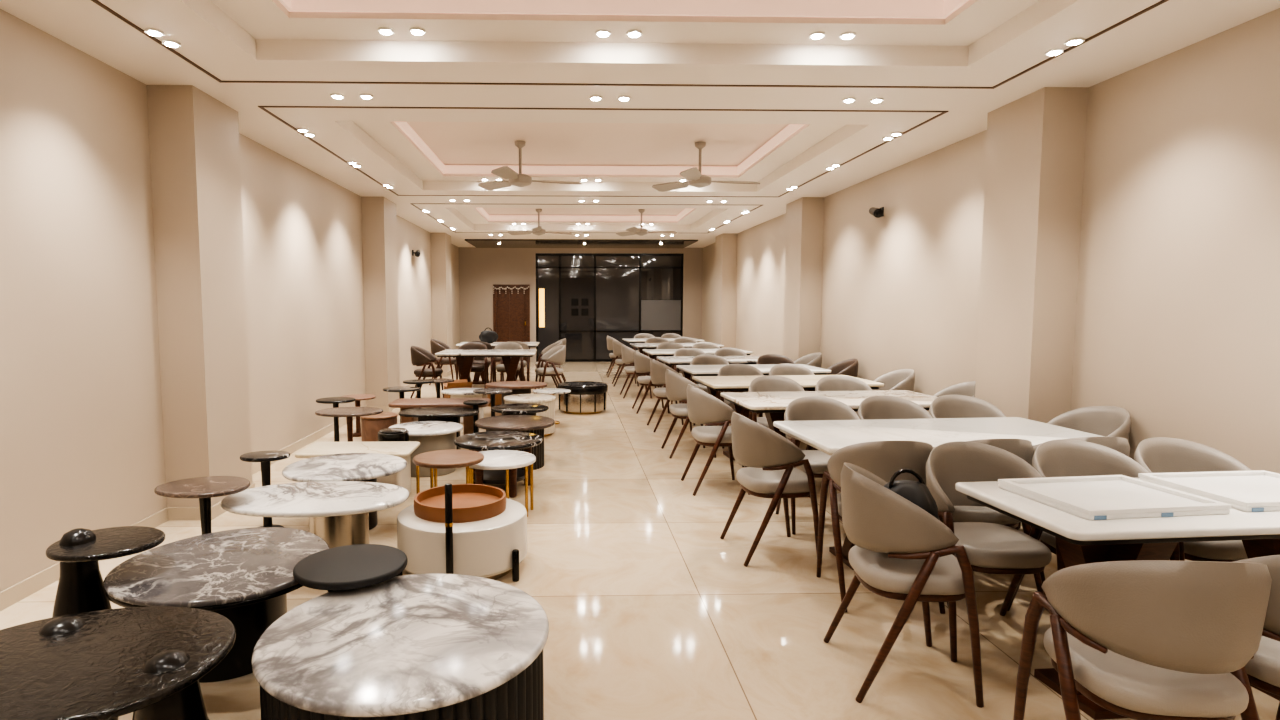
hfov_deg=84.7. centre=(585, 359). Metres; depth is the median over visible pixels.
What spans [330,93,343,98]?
recessed light
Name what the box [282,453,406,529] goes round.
coffee table
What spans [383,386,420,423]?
side table
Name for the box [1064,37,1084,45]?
recessed light
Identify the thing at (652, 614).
floor
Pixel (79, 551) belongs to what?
side table
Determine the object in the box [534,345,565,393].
dining chair
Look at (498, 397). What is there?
cardboard box
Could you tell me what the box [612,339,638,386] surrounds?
dining chair
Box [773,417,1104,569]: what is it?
dining table
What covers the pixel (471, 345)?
dining chair
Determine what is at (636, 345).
dining table
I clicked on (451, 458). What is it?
side table
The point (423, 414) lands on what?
coffee table
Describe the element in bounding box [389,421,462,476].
coffee table
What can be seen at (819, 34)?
recessed light
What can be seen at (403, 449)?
coffee table
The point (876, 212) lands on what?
security camera
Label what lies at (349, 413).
side table
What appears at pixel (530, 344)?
dining table
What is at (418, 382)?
side table
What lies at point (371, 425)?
side table
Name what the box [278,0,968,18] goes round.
ceiling panel
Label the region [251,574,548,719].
coffee table
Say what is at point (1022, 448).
dining chair
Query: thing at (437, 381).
side table
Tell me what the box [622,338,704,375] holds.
dining table
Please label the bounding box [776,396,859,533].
dining chair
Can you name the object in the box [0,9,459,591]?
wall
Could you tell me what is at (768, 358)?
dining chair
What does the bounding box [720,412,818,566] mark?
dining chair
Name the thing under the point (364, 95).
recessed light
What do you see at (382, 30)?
recessed light
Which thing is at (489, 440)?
coffee table
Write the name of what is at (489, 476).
coffee table
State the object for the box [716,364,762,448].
dining chair
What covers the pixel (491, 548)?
coffee table
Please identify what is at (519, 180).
ceiling fan
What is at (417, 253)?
security camera
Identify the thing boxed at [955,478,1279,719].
dining table
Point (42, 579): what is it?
baseboard
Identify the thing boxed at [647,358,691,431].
dining chair
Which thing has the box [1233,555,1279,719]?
dining chair
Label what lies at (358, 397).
side table
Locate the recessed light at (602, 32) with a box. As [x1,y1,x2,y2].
[595,29,610,36]
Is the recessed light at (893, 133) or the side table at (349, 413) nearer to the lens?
the recessed light at (893, 133)
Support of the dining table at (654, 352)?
on the floor
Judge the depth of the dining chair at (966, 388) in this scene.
6.03 m
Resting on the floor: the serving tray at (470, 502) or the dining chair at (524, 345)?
the dining chair at (524, 345)
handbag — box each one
[479,328,497,342]
[884,469,939,519]
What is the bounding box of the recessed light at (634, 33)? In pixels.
[626,29,641,37]
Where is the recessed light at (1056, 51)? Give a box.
[1045,48,1063,55]
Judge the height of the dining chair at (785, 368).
0.854 m
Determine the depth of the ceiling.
4.64 m
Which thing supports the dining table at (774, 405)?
on the floor
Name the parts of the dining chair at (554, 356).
leg, seat, seat frame, leg, leg, backrest, leg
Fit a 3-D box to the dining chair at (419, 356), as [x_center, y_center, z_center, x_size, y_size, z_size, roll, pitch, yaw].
[-2.499,0.202,10.989,0.484,0.854,0.510,0,5,-1]
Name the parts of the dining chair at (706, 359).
seat, backrest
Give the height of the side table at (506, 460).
0.400 m
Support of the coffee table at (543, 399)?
on the floor
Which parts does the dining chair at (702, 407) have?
leg, backrest, leg, seat, seat frame, leg, leg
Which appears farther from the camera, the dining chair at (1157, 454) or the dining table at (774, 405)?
the dining table at (774, 405)
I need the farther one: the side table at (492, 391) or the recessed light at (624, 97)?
the side table at (492, 391)
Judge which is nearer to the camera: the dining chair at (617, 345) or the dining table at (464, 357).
the dining table at (464, 357)
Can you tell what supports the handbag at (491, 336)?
on the dining table at (530, 344)
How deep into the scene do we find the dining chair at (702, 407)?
5.52 m
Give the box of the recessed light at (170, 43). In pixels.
[162,39,180,47]
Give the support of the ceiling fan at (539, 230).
hanging from the ceiling
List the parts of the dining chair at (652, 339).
backrest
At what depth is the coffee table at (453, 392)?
8.83 m
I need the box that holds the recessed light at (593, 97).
[589,95,601,100]
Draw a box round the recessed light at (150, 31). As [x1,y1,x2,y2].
[144,28,164,36]
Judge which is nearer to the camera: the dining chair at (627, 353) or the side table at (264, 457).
the side table at (264, 457)
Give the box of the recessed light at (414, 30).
[409,27,425,35]
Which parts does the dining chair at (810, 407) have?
leg, leg, seat frame, seat, backrest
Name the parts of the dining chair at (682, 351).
backrest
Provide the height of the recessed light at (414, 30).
0.016 m
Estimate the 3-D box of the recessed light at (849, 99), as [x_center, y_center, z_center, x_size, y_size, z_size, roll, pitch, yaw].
[1.867,-1.844,4.970,0.092,0.016,0.092,0,5,-1]
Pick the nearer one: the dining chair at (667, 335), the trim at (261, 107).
the trim at (261, 107)
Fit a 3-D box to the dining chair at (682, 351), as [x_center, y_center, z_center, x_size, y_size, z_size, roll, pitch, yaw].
[1.533,0.258,10.289,0.510,0.854,0.484,0,5,-1]
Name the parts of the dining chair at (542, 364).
seat, backrest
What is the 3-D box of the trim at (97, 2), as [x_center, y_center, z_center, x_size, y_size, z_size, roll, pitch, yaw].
[0.231,-1.652,2.508,5.140,0.006,4.290,0,5,-1]
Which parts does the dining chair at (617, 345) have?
leg, backrest, leg, seat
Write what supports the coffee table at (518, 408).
on the floor
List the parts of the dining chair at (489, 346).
backrest, seat, leg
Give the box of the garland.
[493,286,528,293]
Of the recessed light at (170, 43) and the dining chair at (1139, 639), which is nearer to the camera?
the dining chair at (1139, 639)
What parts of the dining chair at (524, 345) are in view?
backrest, leg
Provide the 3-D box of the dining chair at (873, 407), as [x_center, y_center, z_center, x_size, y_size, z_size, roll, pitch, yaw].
[2.117,0.697,4.798,0.510,0.854,0.484,0,5,-2]
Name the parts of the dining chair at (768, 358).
backrest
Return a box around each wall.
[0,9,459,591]
[459,247,702,361]
[702,8,1279,473]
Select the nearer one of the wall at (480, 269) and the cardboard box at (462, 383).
the cardboard box at (462, 383)
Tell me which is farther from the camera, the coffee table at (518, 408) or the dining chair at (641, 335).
the dining chair at (641, 335)
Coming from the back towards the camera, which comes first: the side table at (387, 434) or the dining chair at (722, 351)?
the dining chair at (722, 351)
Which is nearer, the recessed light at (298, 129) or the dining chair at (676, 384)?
the recessed light at (298, 129)
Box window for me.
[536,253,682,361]
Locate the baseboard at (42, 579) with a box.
[0,364,453,610]
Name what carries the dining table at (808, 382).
on the floor
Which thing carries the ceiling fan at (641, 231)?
hanging from the ceiling
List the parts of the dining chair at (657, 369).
leg, seat, leg, backrest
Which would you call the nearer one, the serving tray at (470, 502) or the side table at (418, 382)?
the serving tray at (470, 502)
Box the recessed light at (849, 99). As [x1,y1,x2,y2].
[842,97,855,102]
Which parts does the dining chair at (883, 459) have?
leg, leg, seat, backrest, leg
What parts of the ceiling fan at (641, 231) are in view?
blade, blade, motor, blade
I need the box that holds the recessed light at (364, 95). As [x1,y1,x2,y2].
[359,93,372,98]
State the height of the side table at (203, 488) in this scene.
0.520 m
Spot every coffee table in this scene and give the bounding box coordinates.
[0,606,235,719]
[103,527,329,682]
[220,481,408,547]
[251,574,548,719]
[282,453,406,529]
[295,441,419,493]
[388,398,490,434]
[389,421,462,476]
[397,483,526,581]
[398,408,478,448]
[441,388,483,423]
[454,431,542,497]
[473,468,524,483]
[475,415,554,469]
[485,381,546,414]
[491,403,548,414]
[504,394,555,436]
[558,381,607,413]
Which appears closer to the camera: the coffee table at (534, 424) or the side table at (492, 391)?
the coffee table at (534, 424)
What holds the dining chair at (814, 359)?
on the floor
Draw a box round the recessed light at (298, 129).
[297,128,308,131]
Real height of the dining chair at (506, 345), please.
0.854 m
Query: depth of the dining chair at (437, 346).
12.99 m
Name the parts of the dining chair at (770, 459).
leg, backrest, leg, seat frame, seat, leg, leg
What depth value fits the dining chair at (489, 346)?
12.46 m
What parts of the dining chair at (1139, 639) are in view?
leg, leg, seat frame, seat, backrest, leg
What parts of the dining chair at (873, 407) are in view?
backrest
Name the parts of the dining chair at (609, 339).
backrest, leg, seat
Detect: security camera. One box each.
[412,250,419,256]
[869,207,883,217]
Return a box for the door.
[493,285,529,361]
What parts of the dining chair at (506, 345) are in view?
leg, leg, seat, backrest, leg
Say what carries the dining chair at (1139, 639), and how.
on the floor
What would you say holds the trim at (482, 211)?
attached to the ceiling
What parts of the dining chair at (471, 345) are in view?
leg, backrest, seat, leg, leg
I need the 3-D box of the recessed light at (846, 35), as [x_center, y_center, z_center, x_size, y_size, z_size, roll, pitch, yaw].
[1.530,-1.894,4.094,0.092,0.016,0.092,0,5,-1]
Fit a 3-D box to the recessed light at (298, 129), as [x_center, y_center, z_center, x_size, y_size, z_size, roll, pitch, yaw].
[-2.357,-1.912,5.827,0.092,0.016,0.092,0,5,-1]
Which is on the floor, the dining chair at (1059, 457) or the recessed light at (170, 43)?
the dining chair at (1059, 457)
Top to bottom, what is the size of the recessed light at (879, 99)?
0.016 m
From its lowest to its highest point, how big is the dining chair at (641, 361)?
0.854 m
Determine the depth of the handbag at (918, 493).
2.79 m
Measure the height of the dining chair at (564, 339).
0.854 m
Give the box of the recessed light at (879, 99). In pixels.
[870,97,883,102]
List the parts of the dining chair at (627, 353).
leg, backrest, seat, leg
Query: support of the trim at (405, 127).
attached to the ceiling
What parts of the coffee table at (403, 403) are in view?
leg, leg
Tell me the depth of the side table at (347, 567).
2.73 m
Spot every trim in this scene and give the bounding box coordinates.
[91,0,1168,88]
[258,106,947,196]
[395,122,804,174]
[410,203,762,232]
[465,239,697,247]
[477,208,693,220]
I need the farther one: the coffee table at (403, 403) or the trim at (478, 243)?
the trim at (478, 243)
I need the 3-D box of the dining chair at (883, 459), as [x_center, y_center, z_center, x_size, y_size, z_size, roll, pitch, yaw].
[1.507,0.792,3.603,0.510,0.854,0.484,0,5,2]
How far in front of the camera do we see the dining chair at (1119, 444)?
3.45 m
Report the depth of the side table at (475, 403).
7.42 m
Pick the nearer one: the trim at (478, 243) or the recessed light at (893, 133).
the recessed light at (893, 133)
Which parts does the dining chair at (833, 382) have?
backrest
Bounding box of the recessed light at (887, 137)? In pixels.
[882,136,893,139]
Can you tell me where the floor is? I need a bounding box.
[0,362,1278,719]
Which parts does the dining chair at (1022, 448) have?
seat frame, seat, backrest, leg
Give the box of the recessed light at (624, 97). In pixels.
[617,95,630,100]
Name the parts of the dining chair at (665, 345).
backrest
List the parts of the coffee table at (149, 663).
leg, leg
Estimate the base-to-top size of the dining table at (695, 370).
0.760 m
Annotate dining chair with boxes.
[410,346,443,397]
[429,339,455,384]
[456,342,488,394]
[468,341,492,382]
[492,342,523,381]
[500,341,529,381]
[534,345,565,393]
[535,341,562,388]
[542,338,565,381]
[606,335,627,376]
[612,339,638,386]
[620,344,651,397]
[632,351,669,413]
[633,333,653,351]
[643,337,668,375]
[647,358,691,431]
[655,342,683,387]
[661,333,680,337]
[661,369,715,458]
[671,348,704,403]
[673,337,697,342]
[681,384,749,495]
[690,354,730,424]
[692,342,719,348]
[714,348,746,355]
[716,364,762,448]
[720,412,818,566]
[742,375,810,466]
[756,354,794,416]
[769,363,813,374]
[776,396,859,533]
[794,352,821,367]
[811,375,871,449]
[816,441,944,613]
[824,462,983,707]
[827,359,858,376]
[857,395,942,522]
[872,369,914,390]
[925,441,1064,661]
[929,395,1018,529]
[933,381,975,396]
[940,439,1043,605]
[1007,439,1179,610]
[1013,560,1271,719]
[1019,406,1130,528]
[1031,437,1129,594]
[1134,437,1251,561]
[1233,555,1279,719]
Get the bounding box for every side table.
[46,526,164,616]
[154,476,249,534]
[240,450,289,526]
[293,544,406,591]
[315,407,382,441]
[316,397,354,441]
[340,394,375,436]
[360,412,397,441]
[378,428,408,441]
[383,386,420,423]
[403,379,433,397]
[413,449,483,493]
[426,378,453,397]
[463,400,487,432]
[469,450,535,516]
[473,388,511,415]
[533,388,570,423]
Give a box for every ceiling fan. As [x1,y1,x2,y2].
[478,141,581,190]
[507,209,571,235]
[616,209,676,235]
[652,142,759,191]
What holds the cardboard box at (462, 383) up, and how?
on the floor
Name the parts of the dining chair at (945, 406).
backrest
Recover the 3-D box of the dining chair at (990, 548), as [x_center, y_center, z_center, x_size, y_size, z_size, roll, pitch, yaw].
[1.781,0.830,3.130,0.510,0.854,0.484,0,5,0]
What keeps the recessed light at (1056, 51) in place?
in the ceiling
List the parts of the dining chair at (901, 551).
leg, leg, backrest, seat frame, seat, leg, leg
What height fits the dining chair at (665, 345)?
0.854 m
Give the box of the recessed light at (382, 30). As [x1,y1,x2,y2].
[378,27,393,34]
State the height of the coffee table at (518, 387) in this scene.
0.420 m
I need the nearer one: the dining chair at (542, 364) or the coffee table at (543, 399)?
the coffee table at (543, 399)
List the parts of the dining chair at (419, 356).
leg, backrest, leg, seat, seat frame, leg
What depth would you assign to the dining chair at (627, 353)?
11.19 m
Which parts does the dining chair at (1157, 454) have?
leg, backrest, seat frame, seat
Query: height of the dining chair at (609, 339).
0.854 m
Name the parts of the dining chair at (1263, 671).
backrest, seat, seat frame, leg, leg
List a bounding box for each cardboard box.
[443,379,472,397]
[485,387,501,405]
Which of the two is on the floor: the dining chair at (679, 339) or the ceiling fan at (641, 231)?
the dining chair at (679, 339)
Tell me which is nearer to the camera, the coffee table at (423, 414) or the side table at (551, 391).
the coffee table at (423, 414)
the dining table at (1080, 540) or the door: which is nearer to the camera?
the dining table at (1080, 540)
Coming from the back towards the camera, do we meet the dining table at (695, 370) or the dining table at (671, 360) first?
the dining table at (671, 360)
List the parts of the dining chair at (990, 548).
leg, backrest, seat, seat frame, leg, leg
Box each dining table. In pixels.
[435,349,536,387]
[456,342,539,383]
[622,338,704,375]
[630,343,723,361]
[642,349,752,371]
[657,356,759,413]
[676,364,830,425]
[692,375,883,460]
[720,390,936,496]
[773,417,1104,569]
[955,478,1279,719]
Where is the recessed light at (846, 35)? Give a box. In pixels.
[839,32,855,39]
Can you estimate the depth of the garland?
18.00 m
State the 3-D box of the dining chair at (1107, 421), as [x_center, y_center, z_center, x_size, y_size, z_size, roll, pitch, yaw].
[3.138,0.724,4.456,0.484,0.854,0.510,0,5,-5]
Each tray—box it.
[413,484,506,522]
[998,475,1231,519]
[1138,470,1279,511]
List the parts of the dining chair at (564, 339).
backrest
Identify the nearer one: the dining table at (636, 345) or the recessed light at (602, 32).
the recessed light at (602, 32)
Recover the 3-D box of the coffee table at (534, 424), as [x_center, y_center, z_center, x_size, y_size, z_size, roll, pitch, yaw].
[-0.659,0.773,6.517,0.740,0.420,0.720,0,5,-1]
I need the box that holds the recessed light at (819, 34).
[809,31,824,38]
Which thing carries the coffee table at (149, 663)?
on the floor
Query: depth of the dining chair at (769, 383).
6.34 m
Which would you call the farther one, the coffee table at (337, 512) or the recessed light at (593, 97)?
the recessed light at (593, 97)
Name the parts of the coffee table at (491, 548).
leg, leg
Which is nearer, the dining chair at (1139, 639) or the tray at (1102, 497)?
the dining chair at (1139, 639)
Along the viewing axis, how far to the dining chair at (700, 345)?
12.06 m
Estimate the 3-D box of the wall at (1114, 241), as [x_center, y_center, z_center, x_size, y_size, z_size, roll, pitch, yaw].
[3.243,-0.807,7.898,0.500,3.350,20.700,0,5,-1]
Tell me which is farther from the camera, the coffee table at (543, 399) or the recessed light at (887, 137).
the coffee table at (543, 399)
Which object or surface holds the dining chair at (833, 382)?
on the floor
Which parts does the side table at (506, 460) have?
leg, leg, leg, leg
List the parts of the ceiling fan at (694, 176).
blade, blade, motor, rod, blade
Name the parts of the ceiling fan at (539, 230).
blade, blade, motor, blade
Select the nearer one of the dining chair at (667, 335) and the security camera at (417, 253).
the security camera at (417, 253)
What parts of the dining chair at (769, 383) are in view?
leg, leg, seat, backrest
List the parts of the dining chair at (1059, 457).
leg, seat, seat frame, backrest, leg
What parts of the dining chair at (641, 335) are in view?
backrest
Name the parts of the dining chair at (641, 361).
leg, backrest, seat, leg, seat frame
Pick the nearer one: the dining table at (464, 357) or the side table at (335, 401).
the side table at (335, 401)
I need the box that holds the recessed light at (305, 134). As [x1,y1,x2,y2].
[304,133,315,136]
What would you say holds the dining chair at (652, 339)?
on the floor
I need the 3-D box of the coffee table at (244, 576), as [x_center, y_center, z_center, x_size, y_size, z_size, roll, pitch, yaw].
[-1.527,1.055,2.994,0.851,0.420,0.870,0,5,-1]
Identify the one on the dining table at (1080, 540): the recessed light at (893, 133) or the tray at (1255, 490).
the tray at (1255, 490)
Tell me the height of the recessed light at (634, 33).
0.016 m
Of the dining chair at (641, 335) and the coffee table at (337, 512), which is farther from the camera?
the dining chair at (641, 335)
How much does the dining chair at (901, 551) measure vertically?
0.854 m
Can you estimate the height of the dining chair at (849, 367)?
0.854 m
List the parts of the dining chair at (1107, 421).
backrest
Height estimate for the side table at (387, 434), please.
0.458 m
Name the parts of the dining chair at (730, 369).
seat, backrest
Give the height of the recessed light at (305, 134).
0.016 m
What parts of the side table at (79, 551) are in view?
leg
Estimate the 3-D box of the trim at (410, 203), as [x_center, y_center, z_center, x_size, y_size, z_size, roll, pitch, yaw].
[-0.024,-2.429,12.224,5.140,0.006,4.090,0,5,-1]
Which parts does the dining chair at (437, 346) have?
backrest, leg, seat, seat frame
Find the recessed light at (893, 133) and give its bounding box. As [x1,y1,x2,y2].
[891,132,901,135]
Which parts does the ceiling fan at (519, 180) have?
blade, blade, rod, motor, blade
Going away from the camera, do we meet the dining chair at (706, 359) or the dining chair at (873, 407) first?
the dining chair at (873, 407)
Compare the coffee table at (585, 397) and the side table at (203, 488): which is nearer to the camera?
the side table at (203, 488)
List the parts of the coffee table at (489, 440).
leg, leg, leg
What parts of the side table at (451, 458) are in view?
leg, leg, leg, leg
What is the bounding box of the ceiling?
[0,0,1279,247]
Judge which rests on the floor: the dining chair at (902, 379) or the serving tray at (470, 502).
the dining chair at (902, 379)
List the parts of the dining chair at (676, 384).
leg, seat, seat frame, leg, backrest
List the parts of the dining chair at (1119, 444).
leg, backrest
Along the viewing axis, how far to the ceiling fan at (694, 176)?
7.47 m
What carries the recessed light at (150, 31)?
in the ceiling
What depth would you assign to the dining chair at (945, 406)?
5.00 m

